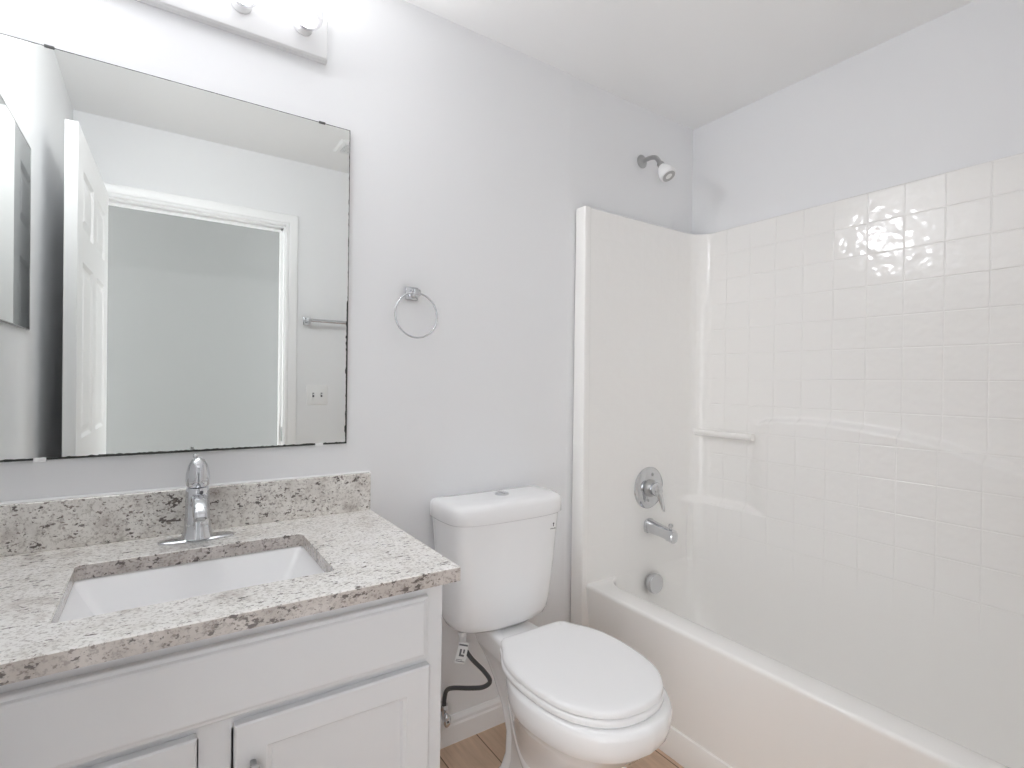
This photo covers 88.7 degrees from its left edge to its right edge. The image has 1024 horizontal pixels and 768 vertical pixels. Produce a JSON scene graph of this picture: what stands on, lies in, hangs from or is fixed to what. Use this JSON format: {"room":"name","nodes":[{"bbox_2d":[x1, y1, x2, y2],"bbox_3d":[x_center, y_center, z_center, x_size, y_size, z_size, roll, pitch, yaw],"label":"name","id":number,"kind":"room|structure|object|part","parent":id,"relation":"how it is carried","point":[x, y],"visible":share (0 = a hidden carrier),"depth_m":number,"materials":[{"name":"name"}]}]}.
{"room":"bathroom","nodes":[
{"label":"bathroom","id":0,"kind":"room"},
{"bbox_2d":[0,0,692,714],"bbox_3d":[-0.184,0.003,1.848,2.628,2.440,0.100,1,0,-34],"label":"wall","id":1,"kind":"structure","parent":0,"point":[474,157],"depth_m":1.74,"materials":[{"name":"white paint"}]},
{"bbox_2d":[0,33,349,461],"bbox_3d":[-0.810,-0.292,1.355,0.768,0.942,0.012,1,0,-34],"label":"wall mirror","id":2,"kind":"object","parent":1,"relation":"attached to","point":[174,256],"visible":1,"depth_m":1.30,"materials":[{"name":"silver mirror"}]},
{"bbox_2d":[0,472,370,556],"bbox_3d":[-0.798,0.324,1.364,0.870,0.111,0.020,1,0,-34],"label":"backsplash","id":3,"kind":"structure","parent":1,"relation":"attached to","point":[38,526],"depth_m":1.30,"materials":[{"name":"stone"}]},
{"bbox_2d":[135,0,327,64],"bbox_3d":[-0.757,-0.992,1.308,0.602,0.116,0.128,1,0,-34],"label":"vanity light","id":4,"kind":"object","parent":1,"relation":"attached to","point":[299,32],"visible":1,"depth_m":1.41,"materials":[{"name":"white metal"}]},
{"bbox_2d":[230,0,251,13],"bbox_3d":[-0.708,-1.003,1.372,0.052,0.052,0.022,1,0,-34],"label":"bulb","id":5,"kind":"object","parent":4,"relation":"attached to","point":[235,8],"depth_m":1.37,"materials":[{"name":"white glass"}]},
{"bbox_3d":[-0.698,-1.003,1.356,0.056,0.056,0.031,1,0,-34],"label":"stem","id":6,"kind":"part","parent":4,"relation":"part of","materials":[{"name":"white plastic"}]},
{"bbox_2d":[293,16,312,35],"bbox_3d":[-0.580,-1.002,1.458,0.052,0.052,0.022,1,0,-34],"label":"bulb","id":7,"kind":"object","parent":4,"relation":"attached to","point":[297,30],"depth_m":1.45,"materials":[{"name":"white glass"}]},
{"bbox_3d":[-0.569,-1.002,1.442,0.056,0.056,0.031,1,0,-34],"label":"stem","id":8,"kind":"part","parent":4,"relation":"part of","materials":[{"name":"white plastic"}]},
{"bbox_2d":[394,286,437,338],"bbox_3d":[-0.311,-0.228,1.667,0.148,0.168,0.052,1,0,-34],"label":"towel ring","id":9,"kind":"object","parent":1,"relation":"attached to","point":[411,293],"visible":1,"depth_m":1.66,"materials":[{"name":"silver metal"}]},
{"bbox_3d":[-0.323,-0.291,1.685,0.044,0.042,0.008,1,0,-34],"label":"wall plate","id":10,"kind":"part","parent":9,"relation":"part of","materials":[{"name":"silver metal"}]},
{"bbox_3d":[-0.309,-0.288,1.664,0.024,0.022,0.046,1,0,-34],"label":"post","id":11,"kind":"part","parent":9,"relation":"part of","materials":[{"name":"silver metal"}]},
{"bbox_2d":[441,701,450,727],"bbox_3d":[-0.228,1.088,1.728,0.056,0.070,0.077,1,0,-34],"label":"valve","id":12,"kind":"object","parent":1,"relation":"attached to","point":[446,719],"visible":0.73,"depth_m":1.70,"materials":[{"name":"silver metal"}]},
{"bbox_3d":[-0.213,1.096,1.705,0.026,0.042,0.020,1,0,-34],"label":"oval handle","id":13,"kind":"part","parent":12,"relation":"part of","materials":[{"name":"silver metal"}]},
{"bbox_2d":[442,631,491,705],"bbox_3d":[-0.155,0.925,1.665,0.179,0.265,0.065,1,0,23],"label":"supply hose","id":14,"kind":"object","parent":12,"relation":"attached to","point":[462,651],"visible":0.98,"depth_m":1.65,"materials":[{"name":"grey rubber"}]},
{"bbox_2d":[456,644,467,661],"bbox_3d":[-0.158,0.846,1.646,0.039,0.058,0.006,1,0,-8],"label":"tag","id":15,"kind":"object","parent":14,"relation":"attached to","point":[462,651],"depth_m":1.65,"materials":[{"name":"white paper"}]},
{"bbox_2d":[440,696,504,748],"bbox_3d":[-0.123,1.178,1.838,0.833,0.092,0.014,1,0,-34],"label":"baseboard","id":16,"kind":"structure","parent":1,"relation":"attached to","point":[464,724],"depth_m":1.82,"materials":[{"name":"white wood"}]},
{"bbox_2d":[637,155,675,181],"bbox_3d":[0.616,-0.922,2.218,0.068,0.155,0.173,1,0,-34],"label":"shower","id":17,"kind":"object","parent":1,"relation":"attached to","point":[666,172],"visible":1,"depth_m":2.18,"materials":[{"name":"silver metal"}]},
{"bbox_3d":[0.599,-0.951,2.239,0.021,0.062,0.108,1,0,-34],"label":"arm","id":18,"kind":"part","parent":17,"relation":"part of","materials":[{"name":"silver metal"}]},
{"bbox_2d":[440,722,683,767],"bbox_3d":[0.249,1.263,1.194,2.630,0.060,1.700,1,0,-34],"label":"floor","id":19,"kind":"structure","parent":0,"point":[487,748],"depth_m":1.73,"materials":[{"name":"beige wood"}]},
{"bbox_2d":[0,585,441,767],"bbox_3d":[-0.651,0.818,1.119,0.847,0.806,0.604,1,0,-34],"label":"vanity cabinet","id":20,"kind":"object","parent":19,"relation":"on","point":[359,685],"visible":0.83,"depth_m":0.93,"materials":[{"name":"white paint"}]},
{"bbox_3d":[-0.684,0.843,0.776,0.366,0.509,0.018,1,0,-34],"label":"cabinet door","id":21,"kind":"part","parent":20,"relation":"part of","materials":[{"name":"white paint"}]},
{"bbox_2d":[0,471,460,685],"bbox_3d":[-0.636,0.341,1.128,0.875,0.148,0.598,1,0,-34],"label":"countertop","id":22,"kind":"structure","parent":20,"relation":"on","point":[48,545],"depth_m":1.15,"materials":[{"name":"white stone"}]},
{"bbox_2d":[58,546,323,621],"bbox_3d":[-0.641,0.486,1.092,0.518,0.142,0.378,1,0,-34],"label":"sink basin","id":23,"kind":"object","parent":22,"relation":"in","point":[89,597],"visible":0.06,"depth_m":1.19,"materials":[{"name":"white ceramic"}]},
{"bbox_2d":[157,454,233,545],"bbox_3d":[-0.769,0.276,1.255,0.144,0.209,0.158,1,0,-2],"label":"faucet","id":24,"kind":"object","parent":22,"relation":"on","point":[197,524],"visible":1,"depth_m":1.26,"materials":[{"name":"silver metal"}]},
{"bbox_3d":[-0.772,0.376,1.284,0.162,0.008,0.056,1,0,-34],"label":"deck plate","id":25,"kind":"part","parent":24,"relation":"part of","materials":[{"name":"silver metal"}]},
{"bbox_3d":[-0.770,0.215,1.283,0.052,0.072,0.052,1,0,-34],"label":"handle","id":26,"kind":"part","parent":24,"relation":"part of","materials":[{"name":"silver metal"}]},
{"bbox_3d":[-0.737,0.288,1.232,0.035,0.051,0.119,1,0,-34],"label":"spout","id":27,"kind":"part","parent":24,"relation":"part of","materials":[{"name":"silver metal"}]},
{"bbox_3d":[-0.447,0.712,0.906,0.016,0.116,0.026,1,0,-34],"label":"handle","id":28,"kind":"part","parent":20,"relation":"part of","materials":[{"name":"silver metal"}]},
{"bbox_3d":[-0.334,0.847,1.012,0.366,0.509,0.018,1,0,-34],"label":"cabinet door","id":29,"kind":"part","parent":20,"relation":"part of","materials":[{"name":"white paint"}]},
{"bbox_2d":[430,485,671,767],"bbox_3d":[0.113,0.799,1.532,0.440,0.861,0.754,1,0,-34],"label":"toilet","id":30,"kind":"object","parent":19,"relation":"on","point":[572,695],"visible":0.99,"depth_m":1.54,"materials":[{"name":"white ceramic"}]},
{"bbox_3d":[-0.038,0.617,1.759,0.430,0.360,0.189,1,0,-34],"label":"tank","id":31,"kind":"part","parent":30,"relation":"part of","materials":[{"name":"white ceramic"}]},
{"bbox_3d":[-0.035,0.404,1.757,0.440,0.064,0.207,1,0,-34],"label":"tank lid","id":32,"kind":"part","parent":30,"relation":"part of","materials":[{"name":"white ceramic"}]},
{"bbox_3d":[0.125,1.015,1.529,0.390,0.428,0.731,1,0,-34],"label":"bowl","id":33,"kind":"part","parent":30,"relation":"part of","materials":[{"name":"white ceramic"}]},
{"bbox_3d":[0.189,0.791,1.437,0.372,0.018,0.462,1,0,-34],"label":"seat","id":34,"kind":"part","parent":30,"relation":"part of","materials":[{"name":"white plastic"}]},
{"bbox_3d":[0.189,0.770,1.438,0.367,0.021,0.458,1,0,-34],"label":"lid","id":35,"kind":"part","parent":30,"relation":"part of","materials":[{"name":"white plastic"}]},
{"bbox_2d":[570,153,1023,767],"bbox_3d":[0.969,0.281,1.647,0.731,1.919,1.529,1,0,-34],"label":"shower","id":36,"kind":"object","parent":19,"relation":"on","point":[826,401],"visible":1,"depth_m":1.84,"materials":[{"name":"white plastic"}]},
{"bbox_2d":[634,467,664,511],"bbox_3d":[0.602,0.444,2.204,0.176,0.179,0.070,1,0,-34],"label":"shower valve","id":37,"kind":"object","parent":36,"relation":"attached to","point":[648,487],"visible":1,"depth_m":2.20,"materials":[{"name":"silver metal"}]},
{"bbox_3d":[0.610,0.473,2.192,0.058,0.120,0.040,1,0,-34],"label":"lever","id":38,"kind":"part","parent":37,"relation":"part of","materials":[{"name":"silver metal"}]},
{"bbox_2d":[645,573,662,593],"bbox_3d":[0.600,0.841,2.213,0.082,0.082,0.036,1,0,-34],"label":"overflow cover","id":39,"kind":"object","parent":36,"relation":"attached to","point":[654,581],"visible":1,"depth_m":2.20,"materials":[{"name":"silver metal"}]},
{"bbox_2d":[644,518,677,543],"bbox_3d":[0.622,0.609,2.178,0.062,0.076,0.138,1,0,-34],"label":"tub spout","id":40,"kind":"object","parent":36,"relation":"attached to","point":[651,526],"visible":1,"depth_m":2.16,"materials":[{"name":"silver metal"}]},
{"bbox_2d":[586,557,1023,767],"bbox_3d":[0.944,1.016,1.637,0.648,0.449,1.442,1,0,-34],"label":"tub basin","id":41,"kind":"object","parent":36,"relation":"in","point":[756,670],"depth_m":1.64,"materials":[{"name":"white"}]},
{"bbox_2d":[404,0,974,129],"bbox_3d":[-0.004,-1.236,0.292,5.500,0.060,2.850,1,0,-34],"label":"ceiling","id":42,"kind":"structure","parent":0,"point":[692,64],"depth_m":1.82,"materials":[{"name":"white paint"}]},
{"bbox_2d":[692,0,1023,234],"bbox_3d":[1.349,0.025,1.834,0.100,2.440,1.662,1,0,-34],"label":"wall","id":43,"kind":"structure","parent":0,"point":[944,94],"depth_m":1.85,"materials":[{"name":"white paint"}]}
]}

